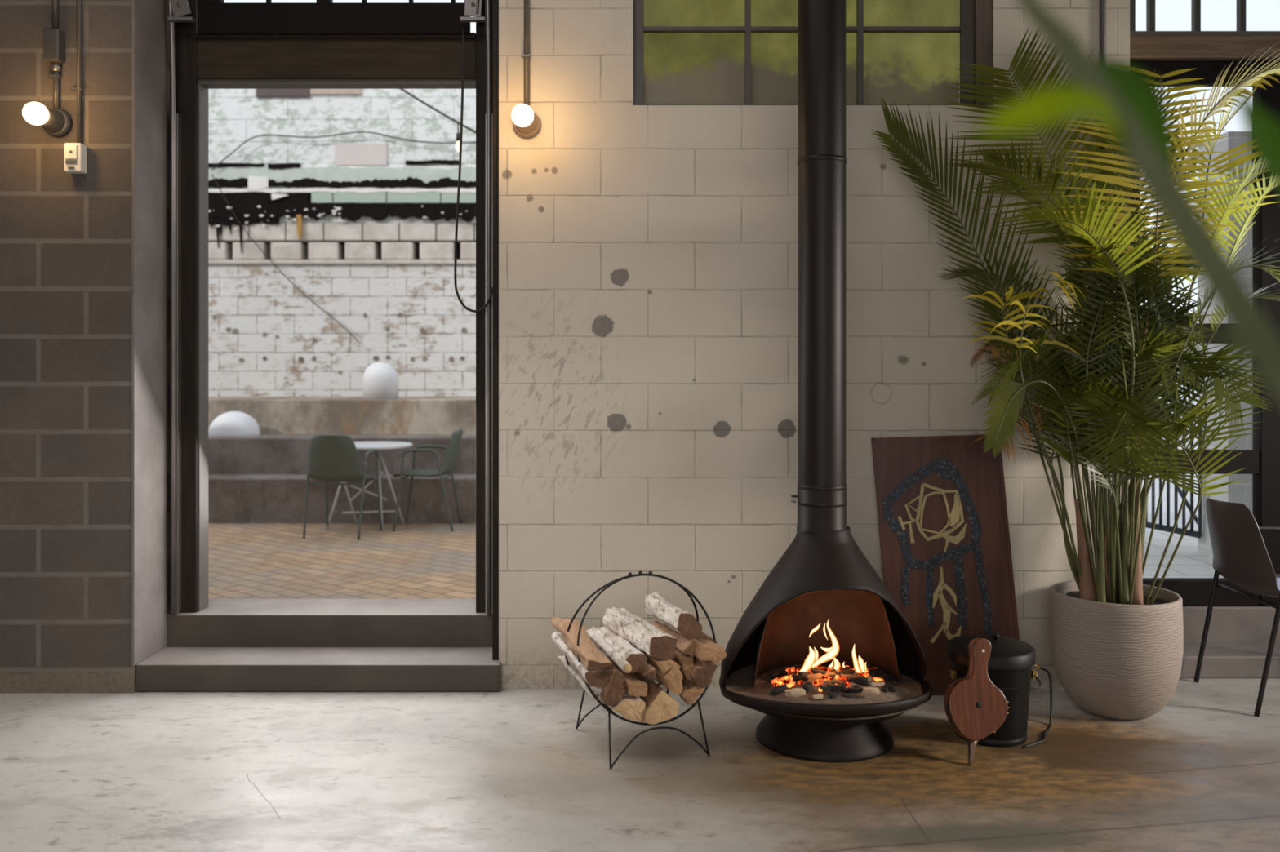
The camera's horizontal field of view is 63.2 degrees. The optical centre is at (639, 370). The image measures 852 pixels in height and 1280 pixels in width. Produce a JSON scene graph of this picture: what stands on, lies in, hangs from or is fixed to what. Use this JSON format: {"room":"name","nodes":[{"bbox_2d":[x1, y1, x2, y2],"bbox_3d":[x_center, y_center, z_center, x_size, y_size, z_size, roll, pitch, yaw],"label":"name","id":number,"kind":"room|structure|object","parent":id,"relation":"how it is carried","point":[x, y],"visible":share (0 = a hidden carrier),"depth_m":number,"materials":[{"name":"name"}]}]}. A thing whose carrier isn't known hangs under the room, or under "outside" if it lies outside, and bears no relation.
{"room":"loft living room","nodes":[
{"label":"loft living room","id":0,"kind":"room"},
{"bbox_2d":[0,0,170,693],"bbox_3d":[-3.732,-0.820,4.760,3.137,4.400,0.640,0,0,0],"label":"wall","id":1,"kind":"structure","parent":0,"point":[66,238],"depth_m":4.44,"materials":[{"name":"brick"}]},
{"bbox_2d":[22,102,71,137],"bbox_3d":[-2.482,-1.053,4.331,0.120,0.120,0.219,0,0,0],"label":"wall lamp","id":2,"kind":"object","parent":1,"relation":"attached to","point":[56,122],"visible":1,"depth_m":4.34,"materials":[{"name":"white"}]},
{"bbox_2d":[41,109,65,133],"bbox_3d":[-2.482,-1.053,4.361,0.096,0.096,0.098,0,0,0],"label":"socket","id":3,"kind":"object","parent":2,"relation":"attached to","point":[55,122],"depth_m":4.37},
{"bbox_2d":[43,0,64,108],"bbox_3d":[-2.485,-2.055,4.414,0.065,1.890,0.058,0,0,0],"label":"conduit","id":4,"kind":"object","parent":1,"relation":"attached to","point":[54,37],"visible":1,"depth_m":4.41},
{"bbox_2d":[64,142,87,173],"bbox_3d":[-2.394,-0.897,4.407,0.072,0.122,0.066,0,0,0],"label":"switch box","id":5,"kind":"object","parent":1,"relation":"attached to","point":[75,153],"visible":1,"depth_m":4.38,"materials":[{"name":"white plastic"}]},
{"bbox_2d":[70,0,83,143],"bbox_3d":[-2.399,-1.982,4.429,0.047,2.035,0.022,0,0,0],"label":"conduit","id":6,"kind":"object","parent":1,"relation":"attached to","point":[78,89],"visible":0.88,"depth_m":4.42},
{"bbox_2d":[132,0,167,666],"bbox_3d":[-2.162,-0.554,4.590,0.010,3.631,0.309,0,0,0],"label":"door frame","id":7,"kind":"structure","parent":1,"relation":"in","point":[149,17],"depth_m":4.58,"materials":[{"name":"concrete"}]},
{"bbox_2d":[208,88,475,253],"bbox_3d":[-3.700,-2.441,11.383,10.600,2.358,0.435,0,0,0],"label":"wall","id":8,"kind":"structure","parent":0,"point":[353,178],"depth_m":11.28,"materials":[{"name":"white brick"}]},
{"bbox_2d":[211,131,475,170],"bbox_3d":[-3.169,-2.359,11.200,2.891,0.422,0.013,0,0,0],"label":"cable","id":9,"kind":"object","parent":8,"relation":"attached to","point":[239,146],"visible":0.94,"depth_m":11.20,"materials":[{"name":"rubber"}]},
{"bbox_2d":[400,88,475,151],"bbox_3d":[-1.780,-2.310,9.079,1.426,0.880,0.082,0,0,24],"label":"string light","id":10,"kind":"object","parent":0,"point":[457,145],"visible":0.5,"depth_m":9.01,"materials":[{"name":"rubber"}]},
{"bbox_2d":[455,123,460,142],"bbox_3d":[-1.572,-2.060,9.000,0.041,0.162,0.041,0,0,-23],"label":"socket","id":11,"kind":"object","parent":10,"relation":"attached to","point":[458,134],"depth_m":8.98,"materials":[{"name":"rubber"}]},
{"bbox_2d":[0,678,1279,851],"bbox_3d":[0.300,1.505,0.460,10.600,0.250,8.920,0,0,0],"label":"floor","id":12,"kind":"structure","parent":0,"point":[506,770],"depth_m":3.49,"materials":[{"name":"concrete"}]},
{"bbox_2d":[135,647,501,692],"bbox_3d":[-1.381,1.321,4.595,1.564,0.119,0.290,0,0,0],"label":"step","id":13,"kind":"structure","parent":12,"relation":"on","point":[170,669],"depth_m":4.45,"materials":[{"name":"concrete"}]},
{"bbox_2d":[166,599,492,647],"bbox_3d":[-1.387,1.248,4.910,1.552,0.264,0.340,0,0,0],"label":"threshold","id":14,"kind":"object","parent":13,"relation":"on","point":[225,623],"visible":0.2,"depth_m":4.74,"materials":[{"name":"concrete"}]},
{"bbox_2d":[564,570,715,769],"bbox_3d":[0.002,1.060,3.850,0.533,0.636,0.437,0,0,-19],"label":"rack","id":15,"kind":"object","parent":12,"relation":"on","point":[605,587],"visible":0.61,"depth_m":3.75,"materials":[{"name":"black metal"}]},
{"bbox_2d":[557,656,604,704],"bbox_3d":[-0.217,1.138,3.824,0.085,0.090,0.347,0,0,-22],"label":"log","id":16,"kind":"object","parent":15,"relation":"in","point":[571,668],"visible":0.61,"depth_m":3.76,"materials":[{"name":"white wood"}]},
{"bbox_2d":[551,631,613,687],"bbox_3d":[-0.215,1.047,3.781,0.110,0.101,0.404,0,0,-22],"label":"log","id":17,"kind":"object","parent":16,"relation":"on","point":[599,677],"visible":0.53,"depth_m":3.61,"materials":[{"name":"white wood"}]},
{"bbox_2d":[551,616,613,671],"bbox_3d":[-0.213,0.989,3.781,0.108,0.106,0.403,0,0,-22],"label":"log","id":18,"kind":"object","parent":17,"relation":"on","point":[591,657],"visible":0.96,"depth_m":3.72,"materials":[{"name":"brown wood"}]},
{"bbox_2d":[608,693,645,722],"bbox_3d":[-0.094,1.198,3.815,0.130,0.095,0.365,0,0,-19],"label":"log","id":19,"kind":"object","parent":15,"relation":"in","point":[630,707],"visible":0.41,"depth_m":3.65,"materials":[{"name":"brown wood"}]},
{"bbox_2d":[600,658,626,706],"bbox_3d":[-0.140,1.113,3.809,0.092,0.133,0.365,0,0,-19],"label":"log","id":20,"kind":"object","parent":19,"relation":"on","point":[615,687],"visible":0.41,"depth_m":3.64,"materials":[{"name":"brown wood"}]},
{"bbox_2d":[592,633,631,673],"bbox_3d":[-0.103,1.018,3.754,0.032,0.053,0.364,0,0,-19],"label":"stick","id":21,"kind":"object","parent":20,"relation":"on","point":[610,651],"visible":1,"depth_m":3.71,"materials":[{"name":"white wood"}]},
{"bbox_2d":[605,656,647,696],"bbox_3d":[-0.067,1.122,3.824,0.083,0.058,0.366,0,0,-18],"label":"log","id":22,"kind":"object","parent":19,"relation":"on","point":[636,686],"visible":0.41,"depth_m":3.66,"materials":[{"name":"brown wood"}]},
{"bbox_2d":[586,626,646,673],"bbox_3d":[-0.093,1.031,3.846,0.097,0.079,0.387,0,0,-22],"label":"log","id":23,"kind":"object","parent":22,"relation":"on","point":[635,658],"visible":0.77,"depth_m":3.78,"materials":[{"name":"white wood"}]},
{"bbox_2d":[636,662,657,680],"bbox_3d":[-0.024,1.083,3.849,0.067,0.046,0.365,0,0,-20],"label":"log","id":24,"kind":"object","parent":22,"relation":"on","point":[648,671],"visible":0.41,"depth_m":3.69,"materials":[{"name":"brown wood"}]},
{"bbox_2d":[633,671,679,724],"bbox_3d":[0.020,1.192,3.844,0.143,0.119,0.365,0,0,-19],"label":"log","id":25,"kind":"object","parent":15,"relation":"in","point":[660,707],"visible":0.55,"depth_m":3.68,"materials":[{"name":"brown wood"}]},
{"bbox_2d":[632,646,683,694],"bbox_3d":[0.058,1.113,3.878,0.085,0.108,0.365,0,0,-19],"label":"log","id":26,"kind":"object","parent":25,"relation":"on","point":[672,680],"visible":0.44,"depth_m":3.71,"materials":[{"name":"brown wood"}]},
{"bbox_2d":[632,645,680,675],"bbox_3d":[0.044,1.062,3.884,0.096,0.055,0.365,0,0,-19],"label":"log","id":27,"kind":"object","parent":26,"relation":"on","point":[664,666],"visible":0.43,"depth_m":3.72,"materials":[{"name":"brown wood"}]},
{"bbox_2d":[602,606,676,659],"bbox_3d":[-0.005,0.982,3.899,0.114,0.104,0.433,0,0,-25],"label":"log","id":28,"kind":"object","parent":27,"relation":"on","point":[640,633],"visible":1,"depth_m":3.82,"materials":[{"name":"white wood"}]},
{"bbox_2d":[663,675,703,705],"bbox_3d":[0.131,1.167,3.893,0.089,0.073,0.365,0,0,-19],"label":"log","id":29,"kind":"object","parent":15,"relation":"in","point":[691,691],"visible":0.32,"depth_m":3.73,"materials":[{"name":"brown wood"}]},
{"bbox_2d":[672,647,693,679],"bbox_3d":[0.114,1.073,3.908,0.048,0.094,0.365,0,0,-19],"label":"log","id":30,"kind":"object","parent":29,"relation":"on","point":[685,661],"visible":0.37,"depth_m":3.74,"materials":[{"name":"brown wood"}]},
{"bbox_2d":[689,655,717,688],"bbox_3d":[0.175,1.102,3.898,0.099,0.089,0.365,0,0,-20],"label":"log","id":31,"kind":"object","parent":29,"relation":"on","point":[702,672],"visible":0.36,"depth_m":3.73,"materials":[{"name":"brown wood"}]},
{"bbox_2d":[651,621,695,657],"bbox_3d":[0.120,1.012,3.921,0.070,0.068,0.365,0,0,-19],"label":"log","id":32,"kind":"object","parent":31,"relation":"on","point":[687,646],"visible":0.57,"depth_m":3.81,"materials":[{"name":"brown wood"}]},
{"bbox_2d":[644,591,702,639],"bbox_3d":[0.120,0.932,3.942,0.109,0.110,0.366,0,0,-18],"label":"log","id":33,"kind":"object","parent":32,"relation":"on","point":[677,620],"visible":1,"depth_m":3.84,"materials":[{"name":"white wood"}]},
{"bbox_2d":[692,637,727,662],"bbox_3d":[0.203,1.017,3.902,0.110,0.086,0.375,0,0,-19],"label":"log","id":34,"kind":"object","parent":31,"relation":"on","point":[705,650],"visible":0.36,"depth_m":3.73,"materials":[{"name":"brown wood"}]},
{"bbox_2d":[700,632,716,643],"bbox_3d":[0.189,0.985,3.966,0.098,0.043,0.346,0,0,-18],"label":"log","id":35,"kind":"object","parent":34,"relation":"on","point":[704,636],"visible":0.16,"depth_m":3.81,"materials":[{"name":"brown wood"}]},
{"bbox_2d":[719,0,933,762],"bbox_3d":[0.692,-0.820,3.910,0.788,4.400,0.788,0,0,0],"label":"stove","id":36,"kind":"object","parent":12,"relation":"on","point":[823,575],"visible":0.92,"depth_m":3.83,"materials":[{"name":"metal"}]},
{"bbox_2d":[720,525,926,685],"bbox_3d":[0.691,0.885,4.000,0.780,0.591,0.601,0,0,0],"label":"hood","id":37,"kind":"object","parent":36,"relation":"attached to","point":[823,575],"depth_m":4.00,"materials":[{"name":"metal"}]},
{"bbox_2d":[719,661,933,725],"bbox_3d":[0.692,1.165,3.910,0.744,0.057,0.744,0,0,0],"label":"bowl","id":38,"kind":"object","parent":36,"relation":"in","point":[737,682],"visible":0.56,"depth_m":3.82,"materials":[{"name":"metal"}]},
{"bbox_2d":[769,670,783,676],"bbox_3d":[0.528,1.166,4.000,0.066,0.021,0.026,0,0,-27],"label":"wood","id":39,"kind":"object","parent":38,"relation":"on","point":[778,673],"visible":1,"depth_m":3.99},
{"bbox_2d":[768,684,787,696],"bbox_3d":[0.494,1.139,3.700,0.068,0.034,0.029,0,0,-20],"label":"wood","id":40,"kind":"object","parent":38,"relation":"on","point":[779,690],"visible":0.98,"depth_m":3.69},
{"bbox_2d":[771,675,793,687],"bbox_3d":[0.526,1.147,3.840,0.084,0.037,0.034,0,0,-11],"label":"glowing ember","id":41,"kind":"object","parent":38,"relation":"on","point":[784,680],"visible":0.98,"depth_m":3.83,"materials":[{"name":"orange"}]},
{"bbox_2d":[786,681,795,687],"bbox_3d":[0.551,1.149,3.800,0.035,0.017,0.018,0,0,-35],"label":"glowing ember","id":42,"kind":"object","parent":38,"relation":"on","point":[790,684],"visible":0.94,"depth_m":3.79,"materials":[{"name":"orange"}]},
{"bbox_2d":[786,666,795,672],"bbox_3d":[0.577,1.164,4.029,0.051,0.022,0.023,0,0,-13],"label":"glowing ember","id":43,"kind":"object","parent":38,"relation":"on","point":[788,669],"visible":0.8,"depth_m":4.02,"materials":[{"name":"orange"}]},
{"bbox_2d":[784,688,805,697],"bbox_3d":[0.546,1.134,3.660,0.074,0.031,0.033,0,0,-5],"label":"chunk","id":44,"kind":"object","parent":38,"relation":"on","point":[794,692],"visible":1,"depth_m":3.65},
{"bbox_2d":[788,662,801,670],"bbox_3d":[0.603,1.155,4.050,0.057,0.028,0.026,0,0,-16],"label":"wood","id":45,"kind":"object","parent":38,"relation":"on","point":[797,665],"visible":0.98,"depth_m":4.04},
{"bbox_2d":[791,675,808,680],"bbox_3d":[0.591,1.143,3.860,0.071,0.021,0.022,0,0,12],"label":"wood","id":46,"kind":"object","parent":38,"relation":"on","point":[796,677],"visible":0.98,"depth_m":3.85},
{"bbox_2d":[797,671,810,675],"bbox_3d":[0.617,1.147,3.920,0.057,0.022,0.022,0,0,-40],"label":"wood","id":47,"kind":"object","parent":38,"relation":"on","point":[799,673],"visible":0.77,"depth_m":3.91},
{"bbox_2d":[802,681,813,693],"bbox_3d":[0.600,1.135,3.720,0.028,0.027,0.061,0,0,27],"label":"wood","id":48,"kind":"object","parent":38,"relation":"on","point":[807,686],"visible":0.85,"depth_m":3.71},
{"bbox_2d":[812,693,822,699],"bbox_3d":[0.619,1.137,3.621,0.038,0.015,0.018,0,0,-17],"label":"chunk","id":49,"kind":"object","parent":38,"relation":"on","point":[819,696],"visible":1,"depth_m":3.61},
{"bbox_2d":[813,679,822,686],"bbox_3d":[0.651,1.143,3.799,0.025,0.024,0.052,0,0,36],"label":"glowing ember","id":50,"kind":"object","parent":38,"relation":"on","point":[817,682],"visible":0.98,"depth_m":3.78,"materials":[{"name":"orange"}]},
{"bbox_2d":[811,668,826,674],"bbox_3d":[0.674,1.140,3.921,0.058,0.021,0.023,0,0,23],"label":"wood","id":51,"kind":"object","parent":38,"relation":"on","point":[814,671],"visible":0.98,"depth_m":3.92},
{"bbox_2d":[817,667,832,671],"bbox_3d":[0.703,1.143,3.960,0.058,0.018,0.023,0,0,-11],"label":"glowing ember","id":52,"kind":"object","parent":38,"relation":"on","point":[820,668],"visible":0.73,"depth_m":3.95,"materials":[{"name":"orange"}]},
{"bbox_2d":[817,684,833,691],"bbox_3d":[0.670,1.144,3.740,0.061,0.022,0.024,0,0,-11],"label":"wood","id":53,"kind":"object","parent":38,"relation":"on","point":[824,687],"visible":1,"depth_m":3.73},
{"bbox_2d":[821,675,833,680],"bbox_3d":[0.692,1.139,3.840,0.051,0.026,0.023,0,0,-27],"label":"glowing ember","id":54,"kind":"object","parent":38,"relation":"on","point":[824,677],"visible":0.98,"depth_m":3.83,"materials":[{"name":"orange"}]},
{"bbox_2d":[796,618,866,675],"bbox_3d":[0.730,1.054,3.956,0.272,0.222,0.056,0,0,0],"label":"flames","id":55,"kind":"object","parent":38,"relation":"on","point":[811,661],"visible":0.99,"depth_m":3.94,"materials":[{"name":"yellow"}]},
{"bbox_2d":[827,691,836,697],"bbox_3d":[0.688,1.160,3.715,0.022,0.021,0.060,0,0,28],"label":"wood","id":56,"kind":"object","parent":38,"relation":"on","point":[833,694],"visible":1,"depth_m":3.70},
{"bbox_2d":[826,684,846,690],"bbox_3d":[0.708,1.141,3.740,0.074,0.020,0.025,0,0,11],"label":"wood","id":57,"kind":"object","parent":38,"relation":"on","point":[833,686],"visible":1,"depth_m":3.73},
{"bbox_2d":[835,675,848,680],"bbox_3d":[0.744,1.139,3.840,0.050,0.022,0.022,0,0,12],"label":"glowing ember","id":58,"kind":"object","parent":38,"relation":"on","point":[840,677],"visible":0.98,"depth_m":3.83,"materials":[{"name":"orange"}]},
{"bbox_2d":[838,669,854,674],"bbox_3d":[0.777,1.141,3.920,0.067,0.026,0.021,0,0,17],"label":"wood","id":59,"kind":"object","parent":38,"relation":"on","point":[848,671],"visible":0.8,"depth_m":3.91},
{"bbox_2d":[840,693,854,698],"bbox_3d":[0.728,1.141,3.639,0.054,0.021,0.019,0,0,-26],"label":"wood","id":60,"kind":"object","parent":38,"relation":"on","point":[843,695],"visible":1,"depth_m":3.63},
{"bbox_2d":[847,687,862,693],"bbox_3d":[0.770,1.145,3.721,0.067,0.027,0.024,0,0,38],"label":"wood","id":61,"kind":"object","parent":38,"relation":"on","point":[853,690],"visible":1,"depth_m":3.71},
{"bbox_2d":[846,676,868,685],"bbox_3d":[0.801,1.142,3.820,0.080,0.029,0.032,0,0,24],"label":"wood","id":62,"kind":"object","parent":38,"relation":"on","point":[862,681],"visible":0.9,"depth_m":3.81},
{"bbox_2d":[857,672,869,677],"bbox_3d":[0.842,1.147,3.914,0.046,0.018,0.019,0,0,-9],"label":"glowing ember","id":63,"kind":"object","parent":38,"relation":"on","point":[864,674],"visible":0.93,"depth_m":3.91,"materials":[{"name":"orange"}]},
{"bbox_2d":[862,686,879,695],"bbox_3d":[0.820,1.142,3.700,0.064,0.024,0.032,0,0,0],"label":"chunk","id":64,"kind":"object","parent":38,"relation":"on","point":[869,691],"visible":1,"depth_m":3.69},
{"bbox_2d":[867,667,884,675],"bbox_3d":[0.907,1.164,4.000,0.064,0.034,0.029,0,0,-12],"label":"wood","id":65,"kind":"object","parent":38,"relation":"on","point":[876,671],"visible":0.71,"depth_m":3.99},
{"bbox_2d":[870,681,884,686],"bbox_3d":[0.868,1.147,3.800,0.056,0.013,0.017,0,0,-6],"label":"chunk","id":66,"kind":"object","parent":38,"relation":"on","point":[873,684],"visible":1,"depth_m":3.79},
{"bbox_2d":[872,676,884,681],"bbox_3d":[0.890,1.156,3.884,0.043,0.017,0.019,0,0,27],"label":"glowing ember","id":67,"kind":"object","parent":38,"relation":"on","point":[875,678],"visible":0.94,"depth_m":3.88,"materials":[{"name":"orange"}]},
{"bbox_2d":[875,675,890,680],"bbox_3d":[0.915,1.165,3.928,0.067,0.022,0.021,0,0,-19],"label":"wood","id":68,"kind":"object","parent":38,"relation":"on","point":[885,677],"visible":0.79,"depth_m":3.92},
{"bbox_2d":[879,671,892,679],"bbox_3d":[0.938,1.168,3.970,0.052,0.024,0.022,0,0,17],"label":"wood","id":69,"kind":"object","parent":38,"relation":"on","point":[880,673],"visible":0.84,"depth_m":3.96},
{"bbox_2d":[883,685,888,693],"bbox_3d":[0.897,1.165,3.796,0.017,0.016,0.051,0,0,21],"label":"wood","id":70,"kind":"object","parent":38,"relation":"on","point":[886,688],"visible":1,"depth_m":3.79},
{"bbox_2d":[887,684,894,692],"bbox_3d":[0.920,1.167,3.816,0.022,0.017,0.046,0,0,0],"label":"wood","id":71,"kind":"object","parent":38,"relation":"on","point":[891,689],"visible":0.98,"depth_m":3.80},
{"bbox_2d":[871,434,1019,693],"bbox_3d":[1.311,0.827,4.444,0.630,1.104,0.091,0,0,0],"label":"mosaic panel","id":72,"kind":"object","parent":12,"relation":"on","point":[943,517],"visible":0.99,"depth_m":4.44,"materials":[{"name":"brown wood"}]},
{"bbox_2d":[943,638,1008,766],"bbox_3d":[1.195,1.179,3.717,0.221,0.422,0.145,0,0,-23],"label":"bellows","id":73,"kind":"object","parent":12,"relation":"on","point":[975,707],"visible":1,"depth_m":3.69,"materials":[{"name":"brown wood"}]},
{"bbox_2d":[946,633,1041,747],"bbox_3d":[1.325,1.188,3.914,0.316,0.385,0.349,0,0,0],"label":"bucket","id":74,"kind":"object","parent":12,"relation":"on","point":[1011,660],"visible":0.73,"depth_m":3.81,"materials":[{"name":"black metal"}]},
{"bbox_2d":[1022,663,1052,748],"bbox_3d":[1.521,1.280,3.961,0.074,0.215,0.418,0,0,26],"label":"handle","id":75,"kind":"object","parent":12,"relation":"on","point":[1037,666],"visible":1,"depth_m":4.07,"materials":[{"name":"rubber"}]},
{"bbox_2d":[871,26,1279,719],"bbox_3d":[1.992,-0.013,4.075,1.887,2.785,1.095,0,0,-15],"label":"potted palm","id":76,"kind":"object","parent":12,"relation":"on","point":[1117,640],"visible":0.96,"depth_m":4.09,"materials":[{"name":"plant"}]},
{"bbox_2d":[973,0,1279,403],"bbox_3d":[0.779,0.507,0.855,1.271,1.746,0.310,0,0,-11],"label":"plant","id":77,"kind":"object","parent":12,"relation":"on","point":[1131,106],"visible":1,"depth_m":0.69,"materials":[{"name":"green plant"}]},
{"bbox_2d":[1179,641,1279,678],"bbox_3d":[3.360,1.330,4.777,2.480,0.100,0.255,0,0,0],"label":"step","id":78,"kind":"structure","parent":12,"relation":"on","point":[1221,660],"depth_m":4.65,"materials":[{"name":"concrete"}]},
{"bbox_2d":[1182,606,1279,641],"bbox_3d":[3.360,1.249,4.990,2.480,0.262,0.180,0,0,0],"label":"threshold","id":79,"kind":"object","parent":12,"relation":"on","point":[1227,624],"depth_m":4.90,"materials":[{"name":"concrete"}]},
{"bbox_2d":[1193,496,1279,716],"bbox_3d":[2.691,0.964,4.375,0.558,0.837,0.494,0,0,0],"label":"armchair","id":80,"kind":"object","parent":12,"relation":"on","point":[1241,556],"visible":1,"depth_m":4.29,"materials":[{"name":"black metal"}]},
{"bbox_2d":[498,0,1129,688],"bbox_3d":[0.754,-0.820,4.790,2.731,4.400,0.580,0,0,0],"label":"wall","id":81,"kind":"structure","parent":0,"point":[648,255],"depth_m":4.50,"materials":[{"name":"brick"}]},
{"bbox_2d":[520,0,530,106],"bbox_3d":[-0.492,-2.060,4.485,0.038,1.880,0.030,0,0,0],"label":"conduit","id":82,"kind":"object","parent":81,"relation":"attached to","point":[526,56],"visible":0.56,"depth_m":4.47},
{"bbox_2d":[511,104,540,138],"bbox_3d":[-0.489,-1.060,4.391,0.120,0.120,0.219,0,0,0],"label":"wall lamp","id":83,"kind":"object","parent":81,"relation":"attached to","point":[526,123],"visible":1,"depth_m":4.33,"materials":[{"name":"white"}]},
{"bbox_2d":[515,115,537,134],"bbox_3d":[-0.489,-1.060,4.421,0.096,0.096,0.098,0,0,0],"label":"socket","id":84,"kind":"object","parent":83,"relation":"attached to","point":[531,129],"depth_m":4.44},
{"bbox_2d":[633,0,993,105],"bbox_3d":[0.749,-1.656,4.553,1.562,1.028,0.095,0,0,0],"label":"window","id":85,"kind":"structure","parent":81,"relation":"in","point":[686,52],"depth_m":4.58,"materials":[{"name":"metal"}]},
{"bbox_2d":[1099,0,1106,211],"bbox_3d":[1.996,-1.825,4.486,0.024,2.351,0.025,0,0,0],"label":"conduit","id":86,"kind":"object","parent":81,"relation":"attached to","point":[1102,2],"visible":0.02,"depth_m":4.48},
{"bbox_2d":[1049,580,1183,719],"bbox_3d":[1.925,1.139,4.215,0.492,0.481,0.492,0,0,0],"label":"planter","id":87,"kind":"object","parent":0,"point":[1117,655],"depth_m":4.03,"materials":[{"name":"ceramic"}]},
{"label":"outside","id":88,"kind":"structure","parent":0,"visible":0},
{"bbox_2d":[1158,343,1198,434],"bbox_3d":[8.500,0.230,25.000,11.000,2.500,2.000,0,0,0],"label":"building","id":89,"kind":"structure","parent":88,"point":[1194,402],"depth_m":24.00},
{"bbox_3d":[1.869,-0.820,4.790,8.063,4.400,0.580,0,0,0],"label":"wall header","id":90,"kind":"structure","parent":0,"visible":0},
{"bbox_2d":[167,0,498,660],"bbox_3d":[-1.389,-0.549,4.795,1.604,3.621,0.405,0,0,6],"label":"door","id":91,"kind":"structure","parent":90,"relation":"in","point":[215,44],"depth_m":4.78,"materials":[{"name":"metal"}]},
{"bbox_2d":[453,29,492,312],"bbox_3d":[-0.746,-0.892,4.671,0.174,1.269,0.029,0,0,-14],"label":"pull cord","id":92,"kind":"object","parent":91,"relation":"hanging from","point":[463,30],"visible":0.98,"depth_m":4.66,"materials":[{"name":"rubber"}]},
{"bbox_2d":[1129,57,1279,606],"bbox_3d":[3.360,-0.173,4.926,2.480,2.583,0.123,0,0,0],"label":"door","id":93,"kind":"structure","parent":90,"relation":"in","point":[1263,461],"depth_m":4.92,"materials":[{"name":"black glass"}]},
{"bbox_2d":[1129,0,1279,60],"bbox_3d":[3.360,-1.917,4.940,2.480,0.905,0.120,0,0,0],"label":"window","id":94,"kind":"structure","parent":90,"relation":"in","point":[1150,44],"depth_m":4.88,"materials":[{"name":"metal"}]},
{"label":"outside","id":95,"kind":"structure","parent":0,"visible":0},
{"bbox_2d":[208,523,475,599],"bbox_3d":[-3.700,1.515,7.140,10.600,0.330,4.120,0,0,0],"label":"patio floor","id":96,"kind":"structure","parent":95,"point":[246,561],"depth_m":7.38,"materials":[{"name":"brick"}]},
{"bbox_2d":[302,434,382,539],"bbox_3d":[-2.438,0.933,8.521,0.494,0.837,0.558,0,0,6],"label":"armchair","id":97,"kind":"object","parent":96,"relation":"on","point":[331,458],"visible":1,"depth_m":8.32,"materials":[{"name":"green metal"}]},
{"bbox_2d":[324,440,412,529],"bbox_3d":[-2.330,0.995,8.950,0.730,0.718,0.730,0,0,0],"label":"folding table","id":98,"kind":"object","parent":96,"relation":"on","point":[377,446],"visible":0.72,"depth_m":8.95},
{"bbox_2d":[392,429,462,531],"bbox_3d":[-1.801,0.933,8.930,0.558,0.837,0.494,0,0,0],"label":"armchair","id":99,"kind":"object","parent":96,"relation":"on","point":[451,456],"visible":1,"depth_m":8.80,"materials":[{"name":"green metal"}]},
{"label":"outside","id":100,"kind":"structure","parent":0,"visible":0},
{"bbox_2d":[1141,434,1198,532],"bbox_3d":[20.850,1.630,23.600,38.300,0.300,32.800,0,0,0],"label":"street","id":101,"kind":"structure","parent":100,"point":[1157,481],"depth_m":11.56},
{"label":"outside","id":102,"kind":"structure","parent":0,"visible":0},
{"bbox_2d":[1142,532,1223,577],"bbox_3d":[5.350,1.403,6.140,7.300,0.555,2.120,0,0,0],"label":"terrace","id":103,"kind":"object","parent":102,"point":[1187,562],"depth_m":6.20,"materials":[{"name":"concrete"}]},
{"bbox_2d":[1198,131,1252,556],"bbox_3d":[3.875,-0.138,6.265,0.850,2.525,0.330,0,0,0],"label":"glass door","id":104,"kind":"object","parent":103,"relation":"on","point":[1242,491],"visible":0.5,"depth_m":6.10,"materials":[{"name":"glass"}]},
{"bbox_2d":[1145,405,1202,538],"bbox_3d":[2.757,0.626,8.992,0.132,0.808,5.449,0,0,-15],"label":"terrace railing","id":105,"kind":"object","parent":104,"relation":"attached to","point":[1160,526],"visible":0.02,"depth_m":6.54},
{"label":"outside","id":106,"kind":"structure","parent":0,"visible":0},
{"bbox_2d":[208,474,475,523],"bbox_3d":[-3.700,1.319,9.454,10.600,0.723,0.593,0,0,0],"label":"wall","id":107,"kind":"structure","parent":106,"point":[232,498],"depth_m":9.16,"materials":[{"name":"grey concrete"}]},
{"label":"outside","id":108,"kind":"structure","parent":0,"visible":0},
{"bbox_2d":[208,223,475,396],"bbox_3d":[-3.837,-0.607,11.428,12.690,1.974,0.345,0,0,0],"label":"wall","id":109,"kind":"structure","parent":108,"point":[391,286],"depth_m":11.30,"materials":[{"name":"brick"}]},
{"bbox_2d":[211,174,359,343],"bbox_3d":[-3.814,-1.192,11.195,1.569,1.813,0.081,0,0,-4],"label":"wire","id":110,"kind":"object","parent":109,"relation":"attached to","point":[211,175],"visible":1,"depth_m":11.20,"materials":[{"name":"rubber"}]},
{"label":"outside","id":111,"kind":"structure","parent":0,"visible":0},
{"bbox_2d":[208,396,475,434],"bbox_3d":[-3.700,0.984,10.850,10.600,1.393,1.500,0,0,0],"label":"wall","id":112,"kind":"structure","parent":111,"point":[273,415],"depth_m":10.10,"materials":[{"name":"concrete"}]},
{"bbox_2d":[362,362,398,399],"bbox_3d":[-2.581,0.108,10.350,0.345,0.375,0.345,0,0,0],"label":"bollard","id":113,"kind":"object","parent":112,"relation":"on","point":[380,380],"visible":0.9,"depth_m":10.21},
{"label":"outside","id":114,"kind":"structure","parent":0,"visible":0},
{"bbox_2d":[208,434,475,474],"bbox_3d":[-3.700,1.152,9.925,10.600,1.056,0.750,0,0,0],"label":"wall","id":115,"kind":"structure","parent":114,"point":[264,454],"depth_m":9.55,"materials":[{"name":"grey concrete"}]},
{"bbox_2d":[208,411,260,437],"bbox_3d":[-3.832,0.511,9.825,0.460,0.241,0.460,0,0,0],"label":"bollard","id":116,"kind":"object","parent":115,"relation":"on","point":[232,424],"visible":0.98,"depth_m":9.66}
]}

